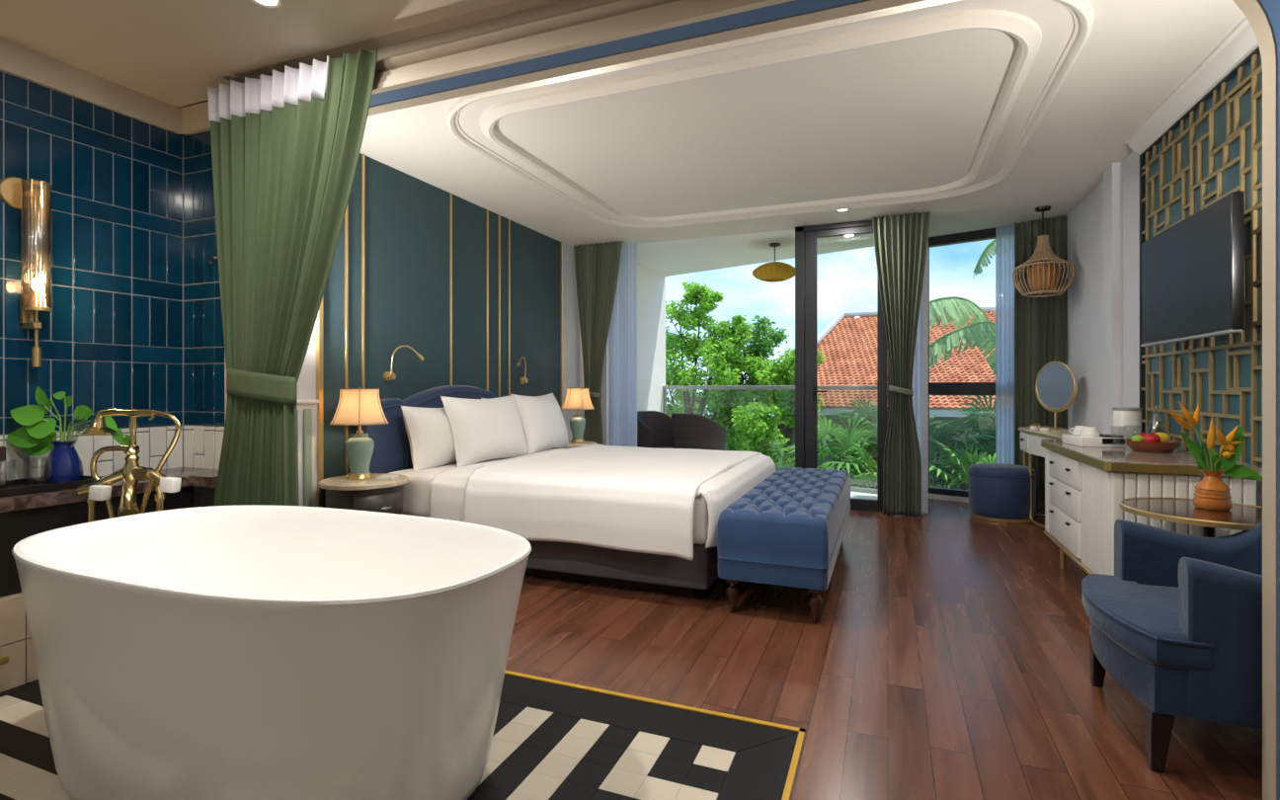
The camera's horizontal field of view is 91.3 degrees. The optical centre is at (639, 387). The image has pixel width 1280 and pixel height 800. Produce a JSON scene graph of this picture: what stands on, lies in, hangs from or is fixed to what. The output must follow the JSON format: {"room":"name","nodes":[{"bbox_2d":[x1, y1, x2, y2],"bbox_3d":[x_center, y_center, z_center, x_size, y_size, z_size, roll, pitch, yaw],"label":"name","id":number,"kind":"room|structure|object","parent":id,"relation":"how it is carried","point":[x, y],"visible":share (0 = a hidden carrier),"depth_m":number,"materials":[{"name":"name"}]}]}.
{"room":"hotel room","nodes":[
{"label":"hotel room","id":0,"kind":"room"},
{"bbox_2d":[0,71,183,479],"bbox_3d":[-3.438,-0.170,1.223,0.206,2.640,4.940,0,0,22],"label":"wall","id":1,"kind":"structure","parent":0,"point":[111,190],"depth_m":2.99,"materials":[{"name":"blue tile"}]},
{"bbox_2d":[0,176,50,366],"bbox_3d":[-2.669,-0.504,2.724,0.118,0.828,0.152,0,0,22],"label":"wall sconce","id":2,"kind":"object","parent":1,"relation":"attached to","point":[17,193],"visible":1,"depth_m":2.74,"materials":[{"name":"gold metal"}]},
{"bbox_2d":[183,130,224,507],"bbox_3d":[-2.188,-0.170,3.328,0.580,2.640,0.106,0,0,22],"label":"wall","id":3,"kind":"structure","parent":0,"point":[203,341],"depth_m":3.33,"materials":[{"name":"blue tile"}]},
{"bbox_2d":[206,253,218,263],"bbox_3d":[-2.226,-0.668,3.248,0.049,0.068,0.097,0,0,-8],"label":"robe hook","id":4,"kind":"object","parent":3,"relation":"attached to","point":[213,257],"visible":0.84,"depth_m":3.26,"materials":[{"name":"silver metal"}]},
{"bbox_2d":[0,0,513,136],"bbox_3d":[-0.611,-1.525,0.156,6.250,0.330,5.040,0,0,22],"label":"ceiling","id":5,"kind":"structure","parent":0,"point":[153,62],"depth_m":2.67,"materials":[{"name":"beige paint"}]},
{"bbox_2d":[252,0,282,7],"bbox_3d":[-1.437,-1.488,2.399,0.112,0.004,0.112,0,0,22],"label":"recessed light","id":6,"kind":"object","parent":5,"relation":"in","point":[266,3],"visible":1,"depth_m":2.42,"materials":[{"name":"white paint"}]},
{"bbox_2d":[297,153,580,507],"bbox_3d":[-1.149,-0.200,6.163,0.220,2.700,5.930,0,0,22],"label":"wall","id":7,"kind":"structure","parent":0,"point":[407,217],"depth_m":4.80,"materials":[{"name":"teal paint"}]},
{"bbox_2d":[296,399,319,507],"bbox_3d":[-2.069,0.613,3.553,0.035,1.075,0.560,0,0,22],"label":"trim","id":8,"kind":"structure","parent":7,"relation":"attached to","point":[301,405],"depth_m":3.75,"materials":[{"name":"white paint"}]},
{"bbox_2d":[344,206,347,475],"bbox_3d":[-1.892,-0.224,4.029,0.016,2.648,0.018,0,0,22],"label":"wall strip","id":9,"kind":"object","parent":7,"relation":"attached to","point":[346,214],"visible":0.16,"depth_m":4.02,"materials":[{"name":"gold metal"}]},
{"bbox_2d":[361,154,364,388],"bbox_3d":[-1.841,-0.224,4.157,0.016,2.648,0.018,0,0,22],"label":"wall strip","id":10,"kind":"object","parent":7,"relation":"attached to","point":[362,155],"visible":0.58,"depth_m":4.15,"materials":[{"name":"gold metal"}]},
{"bbox_2d":[383,345,424,381],"bbox_3d":[-1.676,-0.169,4.436,0.076,0.255,0.299,0,0,36],"label":"light","id":11,"kind":"object","parent":7,"relation":"attached to","point":[387,375],"visible":1,"depth_m":4.34,"materials":[{"name":"gold metal"}]},
{"bbox_2d":[316,241,561,507],"bbox_3d":[-1.407,-0.200,5.255,0.050,2.700,3.092,0,0,22],"label":"trim","id":12,"kind":"structure","parent":7,"relation":"attached to","point":[319,320],"depth_m":3.82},
{"bbox_2d":[449,192,452,385],"bbox_3d":[-1.510,-0.224,4.993,0.016,2.648,0.018,0,0,22],"label":"wall strip","id":13,"kind":"object","parent":7,"relation":"attached to","point":[450,194],"visible":0.58,"depth_m":4.99,"materials":[{"name":"gold metal"}]},
{"bbox_2d":[485,209,488,391],"bbox_3d":[-1.329,-0.224,5.449,0.016,2.648,0.018,0,0,22],"label":"wall strip","id":14,"kind":"object","parent":7,"relation":"attached to","point":[487,210],"visible":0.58,"depth_m":5.44,"materials":[{"name":"gold metal"}]},
{"bbox_2d":[497,214,500,397],"bbox_3d":[-1.263,-0.224,5.615,0.016,2.648,0.018,0,0,22],"label":"wall strip","id":15,"kind":"object","parent":7,"relation":"attached to","point":[499,215],"visible":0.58,"depth_m":5.61,"materials":[{"name":"gold metal"}]},
{"bbox_2d":[507,219,510,396],"bbox_3d":[-1.205,-0.224,5.761,0.016,2.648,0.018,0,0,22],"label":"wall strip","id":16,"kind":"object","parent":7,"relation":"attached to","point":[509,220],"visible":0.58,"depth_m":5.76,"materials":[{"name":"gold metal"}]},
{"bbox_2d":[515,356,528,384],"bbox_3d":[-1.120,-0.159,5.838,0.075,0.255,0.299,0,0,7],"label":"light","id":17,"kind":"object","parent":7,"relation":"attached to","point":[522,379],"visible":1,"depth_m":5.93,"materials":[{"name":"gold metal"}]},
{"bbox_2d":[311,0,684,74],"bbox_3d":[0.575,-0.300,2.109,5.485,2.900,0.125,0,0,22],"label":"wall","id":18,"kind":"structure","parent":0,"point":[566,5],"depth_m":2.51,"materials":[{"name":"beige paint"}]},
{"bbox_2d":[207,48,378,506],"bbox_3d":[-1.577,-0.143,2.813,1.018,2.565,0.103,0,0,21],"label":"curtain","id":19,"kind":"object","parent":18,"relation":"hanging from","point":[285,147],"visible":0.8,"depth_m":2.83,"materials":[{"name":"green fabric"}]},
{"bbox_2d":[224,0,794,424],"bbox_3d":[0.504,-0.170,2.091,5.405,2.640,0.140,0,0,22],"label":"trim","id":20,"kind":"structure","parent":18,"relation":"attached to","point":[685,12],"depth_m":2.44,"materials":[{"name":"beige paint"}]},
{"bbox_2d":[367,0,1278,799],"bbox_3d":[-0.091,-0.095,2.427,4.032,2.490,0.065,0,0,22],"label":"trim","id":21,"kind":"structure","parent":18,"relation":"attached to","point":[1256,16],"depth_m":1.72,"materials":[{"name":"beige paint"}]},
{"bbox_2d":[369,0,1279,799],"bbox_3d":[-0.119,-0.077,2.355,3.962,2.455,0.090,0,0,22],"label":"trim","id":22,"kind":"structure","parent":18,"relation":"attached to","point":[796,7],"depth_m":2.23,"materials":[{"name":"blue paint"}]},
{"bbox_2d":[580,262,665,445],"bbox_3d":[-0.188,-0.150,7.944,0.395,2.800,1.990,0,0,22],"label":"wall","id":23,"kind":"structure","parent":0,"point":[651,285],"depth_m":8.16,"materials":[{"name":"white paint"}]},
{"bbox_2d":[0,498,1262,799],"bbox_3d":[0.288,1.208,2.354,6.200,0.124,9.788,0,0,22],"label":"floor","id":24,"kind":"structure","parent":0,"point":[946,655],"depth_m":2.32,"materials":[{"name":"red wood"}]},
{"bbox_2d":[0,467,218,692],"bbox_3d":[-2.799,0.790,1.665,0.652,0.720,3.432,0,0,22],"label":"cabinet","id":25,"kind":"object","parent":24,"relation":"on","point":[22,517],"depth_m":2.45,"materials":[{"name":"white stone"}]},
{"bbox_2d":[0,475,102,497],"bbox_3d":[-2.626,0.414,2.466,0.300,0.032,0.750,0,0,22],"label":"serving tray","id":26,"kind":"object","parent":25,"relation":"on","point":[26,486],"visible":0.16,"depth_m":2.61,"materials":[{"name":"black paint"}]},
{"bbox_2d":[0,446,5,488],"bbox_3d":[-2.730,0.332,2.422,0.080,0.174,0.390,0,0,22],"label":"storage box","id":27,"kind":"object","parent":26,"relation":"on","point":[2,448],"visible":1,"depth_m":2.58,"materials":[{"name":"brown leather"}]},
{"bbox_2d":[42,440,83,483],"bbox_3d":[-2.509,0.327,2.721,0.132,0.185,0.132,0,0,22],"label":"vase","id":28,"kind":"object","parent":26,"relation":"on","point":[63,463],"visible":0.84,"depth_m":2.68,"materials":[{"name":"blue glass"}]},
{"bbox_2d":[5,386,129,456],"bbox_3d":[-2.485,0.158,2.708,0.530,0.326,0.086,0,0,0],"label":"pothos plant","id":29,"kind":"object","parent":28,"relation":"in","point":[34,438],"visible":0.77,"depth_m":2.70,"materials":[{"name":"green plant"}]},
{"bbox_2d":[0,467,218,513],"bbox_3d":[-2.850,0.455,1.685,0.542,0.050,3.432,0,0,22],"label":"countertop","id":30,"kind":"structure","parent":25,"relation":"on","point":[191,476],"depth_m":2.62,"materials":[{"name":"brown stone"}]},
{"bbox_2d":[76,408,181,522],"bbox_3d":[-2.028,0.618,2.476,0.441,1.065,0.162,0,0,0],"label":"faucet","id":31,"kind":"object","parent":24,"relation":"on","point":[101,489],"visible":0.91,"depth_m":2.48,"materials":[{"name":"gold metal"}]},
{"bbox_2d":[11,504,531,799],"bbox_3d":[-1.121,0.808,1.919,1.646,0.683,0.882,0,0,22],"label":"bathtub","id":32,"kind":"object","parent":24,"relation":"on","point":[257,652],"visible":1,"depth_m":1.53,"materials":[{"name":"white ceramic"}]},
{"bbox_2d":[319,473,407,514],"bbox_3d":[-1.681,0.855,3.818,0.501,0.590,0.500,0,0,22],"label":"nightstand","id":33,"kind":"object","parent":24,"relation":"on","point":[368,495],"visible":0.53,"depth_m":3.65,"materials":[{"name":"grey wood"}]},
{"bbox_2d":[329,387,389,479],"bbox_3d":[-1.718,0.280,3.833,0.354,0.560,0.339,0,0,7],"label":"table lamp","id":34,"kind":"object","parent":33,"relation":"on","point":[360,407],"visible":1,"depth_m":3.76,"materials":[{"name":"beige fabric"}]},
{"bbox_2d":[375,474,399,479],"bbox_3d":[-1.547,0.551,3.830,0.100,0.015,0.140,0,0,-3],"label":"notepad","id":35,"kind":"object","parent":33,"relation":"on","point":[384,476],"visible":1,"depth_m":3.81,"materials":[{"name":"paper"}]},
{"bbox_2d":[354,385,718,595],"bbox_3d":[-0.404,0.567,4.549,2.355,1.166,1.960,0,0,22],"label":"bed","id":36,"kind":"object","parent":24,"relation":"on","point":[391,453],"visible":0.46,"depth_m":3.63,"materials":[{"name":"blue fabric"}]},
{"bbox_2d":[400,405,457,470],"bbox_3d":[-1.414,0.352,4.541,0.280,0.456,0.780,0,0,22],"label":"pillow","id":37,"kind":"object","parent":36,"relation":"on","point":[429,432],"visible":0.56,"depth_m":4.27,"materials":[{"name":"white fabric"}]},
{"bbox_2d":[440,395,529,467],"bbox_3d":[-1.142,0.313,4.712,0.318,0.504,0.805,0,0,30],"label":"pillow","id":38,"kind":"object","parent":36,"relation":"on","point":[482,430],"visible":0.96,"depth_m":4.52,"materials":[{"name":"white fabric"}]},
{"bbox_2d":[428,448,563,521],"bbox_3d":[-0.799,0.683,4.701,0.331,0.314,1.922,0,0,22],"label":"sheet","id":39,"kind":"object","parent":36,"relation":"on","point":[446,487],"visible":0.34,"depth_m":3.84,"materials":[{"name":"white fabric"}]},
{"bbox_2d":[511,393,568,454],"bbox_3d":[-0.859,0.308,5.452,0.318,0.514,0.853,0,0,22],"label":"pillow","id":40,"kind":"object","parent":36,"relation":"on","point":[544,428],"visible":0.8,"depth_m":5.22,"materials":[{"name":"white fabric"}]},
{"bbox_2d":[463,444,775,560],"bbox_3d":[0.032,0.681,4.356,1.533,0.412,2.007,0,0,22],"label":"duvet","id":41,"kind":"object","parent":36,"relation":"on","point":[634,499],"visible":0.95,"depth_m":3.54,"materials":[{"name":"white fabric"}]},
{"bbox_2d":[555,440,597,448],"bbox_3d":[-0.678,0.855,6.293,0.501,0.590,0.500,0,0,22],"label":"nightstand","id":42,"kind":"object","parent":24,"relation":"on","point":[571,444],"visible":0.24,"depth_m":6.17,"materials":[{"name":"beige stone"}]},
{"bbox_2d":[560,387,594,443],"bbox_3d":[-0.628,0.280,6.338,0.354,0.560,0.339,0,0,7],"label":"table lamp","id":43,"kind":"object","parent":42,"relation":"on","point":[578,398],"visible":1,"depth_m":6.26,"materials":[{"name":"beige fabric"}]},
{"bbox_2d":[717,467,850,624],"bbox_3d":[0.988,0.885,3.943,0.548,0.530,1.918,0,0,22],"label":"bench","id":44,"kind":"object","parent":24,"relation":"on","point":[788,529],"visible":1,"depth_m":3.11,"materials":[{"name":"blue fabric"}]},
{"bbox_2d":[967,463,1036,523],"bbox_3d":[3.187,0.917,5.514,0.524,0.466,0.524,0,0,22],"label":"pouf","id":45,"kind":"object","parent":24,"relation":"on","point":[998,492],"visible":0.98,"depth_m":5.31,"materials":[{"name":"blue fabric"}]},
{"bbox_2d":[1018,426,1072,528],"bbox_3d":[3.300,0.755,4.942,0.378,0.790,1.632,0,0,22],"label":"table","id":46,"kind":"object","parent":24,"relation":"on","point":[1030,439],"visible":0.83,"depth_m":5.16,"materials":[{"name":"white paint"}]},
{"bbox_2d":[1030,424,1038,428],"bbox_3d":[3.395,0.340,5.388,0.062,0.040,0.062,0,0,22],"label":"jar","id":47,"kind":"object","parent":46,"relation":"on","point":[1031,426],"visible":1,"depth_m":5.36,"materials":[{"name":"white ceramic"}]},
{"bbox_2d":[1040,425,1048,430],"bbox_3d":[3.334,0.340,5.154,0.066,0.040,0.066,0,0,22],"label":"jar","id":48,"kind":"object","parent":46,"relation":"on","point":[1042,428],"visible":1,"depth_m":5.13,"materials":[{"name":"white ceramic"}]},
{"bbox_2d":[1035,361,1077,430],"bbox_3d":[3.496,0.071,5.262,0.150,0.579,0.442,0,0,-9],"label":"vanity mirror","id":49,"kind":"object","parent":46,"relation":"on","point":[1056,388],"visible":0.98,"depth_m":5.25,"materials":[{"name":"gold metal"}]},
{"bbox_2d":[1037,363,1073,408],"bbox_3d":[3.493,-0.010,5.262,0.006,0.386,0.386,0,0,-9],"label":"mirror glass","id":50,"kind":"object","parent":49,"relation":"attached to","point":[1055,382],"depth_m":5.25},
{"bbox_2d":[1040,439,1258,575],"bbox_3d":[2.618,0.745,3.365,0.552,0.810,1.297,0,0,22],"label":"sideboard","id":51,"kind":"object","parent":24,"relation":"on","point":[1085,486],"visible":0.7,"depth_m":3.01,"materials":[{"name":"white paint"}]},
{"bbox_2d":[1062,433,1125,447],"bbox_3d":[2.653,0.306,3.661,0.220,0.066,0.275,0,0,14],"label":"tray","id":52,"kind":"object","parent":51,"relation":"on","point":[1104,440],"visible":0.91,"depth_m":3.54,"materials":[{"name":"white plastic"}]},
{"bbox_2d":[1068,425,1087,435],"bbox_3d":[2.635,0.258,3.731,0.094,0.052,0.094,0,0,-23],"label":"teacup","id":53,"kind":"object","parent":52,"relation":"on","point":[1077,428],"visible":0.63,"depth_m":3.73,"materials":[{"name":"white ceramic"}]},
{"bbox_2d":[1076,426,1100,436],"bbox_3d":[2.611,0.258,3.628,0.094,0.052,0.094,0,0,-23],"label":"teacup","id":54,"kind":"object","parent":52,"relation":"on","point":[1086,431],"visible":1,"depth_m":3.60,"materials":[{"name":"white ceramic"}]},
{"bbox_2d":[1112,406,1142,444],"bbox_3d":[2.936,0.230,3.768,0.144,0.220,0.144,0,0,22],"label":"canister","id":55,"kind":"object","parent":51,"relation":"on","point":[1126,421],"visible":0.73,"depth_m":3.71,"materials":[{"name":"white ceramic"}]},
{"bbox_2d":[1124,439,1180,452],"bbox_3d":[2.712,0.312,3.314,0.230,0.055,0.230,0,0,22],"label":"fruit bowl","id":56,"kind":"object","parent":51,"relation":"on","point":[1169,446],"visible":0.95,"depth_m":3.24,"materials":[{"name":"red wood"}]},
{"bbox_2d":[1131,435,1142,441],"bbox_3d":[2.652,0.280,3.333,0.052,0.048,0.048,0,0,22],"label":"lime","id":57,"kind":"object","parent":56,"relation":"in","point":[1135,438],"visible":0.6,"depth_m":3.32,"materials":[{"name":"green food"}]},
{"bbox_2d":[1142,433,1158,442],"bbox_3d":[2.670,0.274,3.268,0.066,0.067,0.066,0,0,22],"label":"apple","id":58,"kind":"object","parent":56,"relation":"in","point":[1151,438],"visible":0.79,"depth_m":3.25,"materials":[{"name":"red plant"}]},
{"bbox_2d":[1154,432,1170,442],"bbox_3d":[2.762,0.274,3.324,0.095,0.065,0.069,0,0,22],"label":"mango","id":59,"kind":"object","parent":56,"relation":"in","point":[1164,438],"visible":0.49,"depth_m":3.30,"materials":[{"name":"yellow food"}]},
{"bbox_2d":[1081,519,1262,773],"bbox_3d":[1.904,0.720,2.048,0.723,0.860,0.680,0,0,22],"label":"armchair","id":60,"kind":"object","parent":24,"relation":"on","point":[1177,623],"visible":0.87,"depth_m":1.86,"materials":[{"name":"blue fabric"}]},
{"bbox_2d":[1082,573,1210,671],"bbox_3d":[1.841,0.780,2.072,0.585,0.110,0.670,0,0,22],"label":"seat cushion","id":61,"kind":"object","parent":60,"relation":"on","point":[1139,615],"depth_m":1.99,"materials":[{"name":"blue fabric"}]},
{"bbox_2d":[1119,497,1262,537],"bbox_3d":[2.259,0.818,2.482,0.564,0.664,0.564,0,0,22],"label":"side table","id":62,"kind":"object","parent":24,"relation":"on","point":[1241,517],"visible":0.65,"depth_m":2.45,"materials":[{"name":"brown wood"}]},
{"bbox_2d":[1193,468,1232,510],"bbox_3d":[2.305,0.410,2.518,0.118,0.155,0.118,0,0,22],"label":"vase","id":63,"kind":"object","parent":62,"relation":"on","point":[1211,493],"visible":1,"depth_m":2.49,"materials":[{"name":"orange ceramic"}]},
{"bbox_2d":[1164,400,1262,479],"bbox_3d":[2.309,0.216,2.534,0.391,0.322,0.092,0,0,6],"label":"flower arrangement","id":64,"kind":"object","parent":63,"relation":"in","point":[1230,452],"visible":0.98,"depth_m":2.52,"materials":[{"name":"plant"}]},
{"bbox_2d":[637,229,874,276],"bbox_3d":[1.254,-1.640,7.434,3.750,0.180,2.206,0,0,22],"label":"ceiling","id":65,"kind":"structure","parent":0,"point":[685,256],"depth_m":7.03,"materials":[{"name":"white paint"}]},
{"bbox_2d":[752,242,795,282],"bbox_3d":[1.458,-1.353,6.769,0.483,0.394,0.483,0,0,22],"label":"pendant lamp","id":66,"kind":"object","parent":65,"relation":"hanging from","point":[772,272],"visible":0.96,"depth_m":6.62,"materials":[{"name":"wicker"}]},
{"bbox_2d":[359,0,1245,246],"bbox_3d":[0.937,-1.640,4.737,5.150,0.180,5.118,0,0,22],"label":"ceiling","id":67,"kind":"structure","parent":0,"point":[913,114],"depth_m":3.78,"materials":[{"name":"white paint"}]},
{"bbox_2d":[573,240,621,444],"bbox_3d":[-0.452,-0.200,6.696,0.553,2.680,0.103,0,0,24],"label":"curtain","id":68,"kind":"object","parent":67,"relation":"hanging from","point":[597,266],"visible":0.77,"depth_m":6.70,"materials":[{"name":"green fabric"}]},
{"bbox_2d":[608,241,637,446],"bbox_3d":[-0.181,-0.200,6.678,0.330,2.680,0.052,0,0,22],"label":"sheer curtain","id":69,"kind":"object","parent":67,"relation":"hanging from","point":[622,333],"visible":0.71,"depth_m":6.68,"materials":[{"name":"fabric"}]},
{"bbox_2d":[445,0,1094,228],"bbox_3d":[0.765,-1.528,4.182,3.300,0.045,2.900,0,0,22],"label":"molding","id":70,"kind":"structure","parent":67,"relation":"attached to","point":[1028,34],"depth_m":3.16,"materials":[{"name":"white paint"}]},
{"bbox_2d":[872,211,930,516],"bbox_3d":[2.322,-0.200,5.566,0.472,2.680,0.109,0,0,24],"label":"curtain","id":71,"kind":"object","parent":67,"relation":"hanging from","point":[900,241],"visible":1,"depth_m":5.57,"materials":[{"name":"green fabric"}]},
{"bbox_2d":[911,293,922,514],"bbox_3d":[2.437,-0.200,5.616,0.181,2.680,0.046,0,0,22],"label":"sheer curtain","id":72,"kind":"object","parent":67,"relation":"hanging from","point":[918,362],"visible":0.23,"depth_m":5.60,"materials":[{"name":"white fabric"}]},
{"bbox_2d":[995,224,1014,464],"bbox_3d":[3.483,-0.200,5.939,0.179,2.680,0.050,0,0,42],"label":"sheer curtain","id":73,"kind":"object","parent":67,"relation":"hanging from","point":[1004,235],"visible":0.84,"depth_m":5.95,"materials":[{"name":"fabric"}]},
{"bbox_2d":[1014,216,1067,511],"bbox_3d":[3.677,-0.200,5.740,0.416,2.680,0.072,0,0,41],"label":"curtain","id":74,"kind":"object","parent":67,"relation":"hanging from","point":[1040,323],"visible":0.59,"depth_m":5.77,"materials":[{"name":"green fabric"}]},
{"bbox_2d":[1012,205,1075,297],"bbox_3d":[3.479,-1.173,5.397,0.454,0.755,0.454,0,0,22],"label":"pendant lamp","id":75,"kind":"object","parent":67,"relation":"hanging from","point":[1043,278],"visible":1,"depth_m":5.34,"materials":[{"name":"brown wicker"}]},
{"bbox_2d":[850,490,877,499],"bbox_3d":[1.342,1.215,7.332,3.490,0.110,2.121,0,0,22],"label":"floor","id":76,"kind":"structure","parent":0,"point":[856,495],"depth_m":6.71,"materials":[{"name":"grey tile"}]},
{"bbox_2d":[637,410,673,448],"bbox_3d":[0.241,0.730,7.575,0.590,0.864,0.681,0,0,42],"label":"rattan chair","id":77,"kind":"object","parent":76,"relation":"on","point":[654,428],"visible":0.38,"depth_m":7.82,"materials":[{"name":"brown wicker"}]},
{"bbox_2d":[671,412,726,450],"bbox_3d":[0.672,0.730,7.214,0.590,0.864,0.681,0,0,-38],"label":"rattan chair","id":78,"kind":"object","parent":76,"relation":"on","point":[689,431],"visible":0.57,"depth_m":6.95,"materials":[{"name":"brown wicker"}]},
{"bbox_2d":[922,241,928,513],"bbox_3d":[2.769,-0.200,6.128,0.050,2.700,0.915,0,0,22],"label":"wall","id":79,"kind":"structure","parent":0,"point":[925,279],"depth_m":5.70,"materials":[{"name":"white paint"}]},
{"bbox_2d":[795,220,890,512],"bbox_3d":[2.030,-0.200,5.860,1.125,2.700,0.149,0,0,22],"label":"door","id":80,"kind":"structure","parent":79,"relation":"in","point":[806,237],"depth_m":6.00,"materials":[{"name":"black metal"}]},
{"bbox_2d":[1066,151,1262,506],"bbox_3d":[3.141,-0.200,3.662,0.260,2.700,4.643,0,0,22],"label":"wall","id":81,"kind":"structure","parent":0,"point":[1103,229],"depth_m":4.45,"materials":[{"name":"white paint"}]},
{"bbox_2d":[662,228,995,502],"bbox_3d":[2.124,-0.195,7.243,4.629,2.710,0.137,0,0,40],"label":"window","id":82,"kind":"structure","parent":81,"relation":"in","point":[934,388],"depth_m":6.40,"materials":[{"name":"black metal"}]},
{"bbox_2d":[1124,16,1258,155],"bbox_3d":[2.641,-1.498,2.740,0.110,0.105,2.560,0,0,22],"label":"crown molding","id":83,"kind":"structure","parent":81,"relation":"attached to","point":[1241,40],"depth_m":3.10,"materials":[{"name":"white paint"}]},
{"bbox_2d":[1139,46,1262,466],"bbox_3d":[2.678,-0.556,2.733,0.035,1.788,2.526,0,0,22],"label":"lattice panel","id":84,"kind":"object","parent":81,"relation":"attached to","point":[1213,151],"visible":0.59,"depth_m":3.07,"materials":[{"name":"gold metal"}]},
{"bbox_2d":[1140,190,1244,346],"bbox_3d":[2.714,-0.521,3.050,0.133,0.587,1.000,0,0,22],"label":"television","id":85,"kind":"object","parent":84,"relation":"attached to","point":[1193,270],"visible":1,"depth_m":2.89,"materials":[{"name":"black glass"}]},
{"label":"outside","id":86,"kind":"structure","parent":0,"visible":0},
{"bbox_3d":[12.459,2.800,31.420,80.000,0.100,52.400,0,0,22],"label":"ground","id":87,"kind":"structure","parent":86,"visible":0},
{"bbox_2d":[665,280,777,450],"bbox_3d":[1.120,0.329,12.012,2.943,4.847,1.776,0,0,25],"label":"tree","id":88,"kind":"object","parent":87,"relation":"on","point":[727,365],"visible":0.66,"depth_m":11.78,"materials":[{"name":"green plant"}]},
{"bbox_2d":[672,368,773,450],"bbox_3d":[1.889,1.129,13.943,2.588,3.249,2.300,0,0,6],"label":"tree","id":89,"kind":"object","parent":87,"relation":"on","point":[698,395],"visible":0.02,"depth_m":14.15,"materials":[{"name":"green plant"}]},
{"bbox_2d":[700,315,791,424],"bbox_3d":[2.103,0.663,12.334,1.496,4.180,1.811,0,0,-26],"label":"tree","id":90,"kind":"object","parent":87,"relation":"on","point":[758,346],"visible":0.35,"depth_m":12.02,"materials":[{"name":"green plant"}]},
{"bbox_2d":[730,400,795,471],"bbox_3d":[1.783,1.490,9.894,1.657,2.530,0.977,0,0,22],"label":"tree","id":91,"kind":"object","parent":87,"relation":"on","point":[756,414],"visible":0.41,"depth_m":9.71,"materials":[{"name":"green plant"}]},
{"bbox_2d":[741,345,828,455],"bbox_3d":[2.602,0.988,11.220,1.554,3.531,1.155,0,0,22],"label":"tree","id":92,"kind":"object","parent":87,"relation":"on","point":[775,373],"visible":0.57,"depth_m":11.12,"materials":[{"name":"green plant"}]},
{"bbox_2d":[769,441,834,470],"bbox_3d":[2.308,1.775,9.145,1.639,1.950,1.688,0,0,22],"label":"fan palm","id":93,"kind":"object","parent":87,"relation":"on","point":[779,462],"visible":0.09,"depth_m":9.22,"materials":[{"name":"green plant"}]},
{"bbox_2d":[781,414,877,478],"bbox_3d":[2.825,1.538,8.490,1.936,2.423,1.729,0,0,-31],"label":"fan palm","id":94,"kind":"object","parent":87,"relation":"on","point":[865,438],"visible":0.52,"depth_m":8.33,"materials":[{"name":"green plant"}]},
{"bbox_2d":[817,396,877,481],"bbox_3d":[3.322,1.440,9.257,1.925,2.619,1.662,0,0,22],"label":"fan palm","id":95,"kind":"object","parent":87,"relation":"on","point":[859,408],"visible":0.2,"depth_m":9.06,"materials":[{"name":"green plant"}]},
{"bbox_2d":[769,306,995,488],"bbox_3d":[11.741,0.356,14.464,16.834,4.788,7.653,0,0,22],"label":"house","id":96,"kind":"structure","parent":87,"relation":"on","point":[849,341],"depth_m":14.17,"materials":[{"name":"orange tile"}]},
{"bbox_2d":[840,441,933,488],"bbox_3d":[3.039,1.713,7.774,1.409,2.073,1.638,0,0,22],"label":"fan palm","id":97,"kind":"object","parent":87,"relation":"on","point":[867,479],"visible":0.28,"depth_m":7.81,"materials":[{"name":"green plant"}]},
{"bbox_2d":[852,414,995,487],"bbox_3d":[3.702,1.520,8.097,1.955,2.460,1.673,0,0,22],"label":"fan palm","id":98,"kind":"object","parent":87,"relation":"on","point":[941,436],"visible":0.34,"depth_m":7.85,"materials":[{"name":"green plant"}]},
{"bbox_2d":[947,478,958,487],"bbox_3d":[3.363,1.884,7.231,1.431,1.732,1.195,0,0,-29],"label":"fan palm","id":99,"kind":"object","parent":87,"relation":"on","point":[951,483],"visible":0.02,"depth_m":7.13,"materials":[{"name":"green plant"}]},
{"bbox_2d":[929,239,995,375],"bbox_3d":[4.479,0.385,8.046,2.594,4.735,1.012,0,0,1],"label":"banana plant","id":100,"kind":"object","parent":87,"relation":"on","point":[982,331],"visible":0.34,"depth_m":7.99,"materials":[{"name":"green plant"}]},
{"bbox_2d":[929,439,995,489],"bbox_3d":[3.961,1.686,7.368,1.497,2.127,1.803,0,0,-31],"label":"shrub","id":101,"kind":"object","parent":87,"relation":"on","point":[955,461],"visible":0.37,"depth_m":7.37,"materials":[{"name":"green plant"}]},
{"bbox_2d":[932,395,995,462],"bbox_3d":[4.620,1.387,8.095,1.802,2.726,1.764,0,0,-6],"label":"fan palm","id":102,"kind":"object","parent":87,"relation":"on","point":[985,418],"visible":0.34,"depth_m":8.21,"materials":[{"name":"green plant"}]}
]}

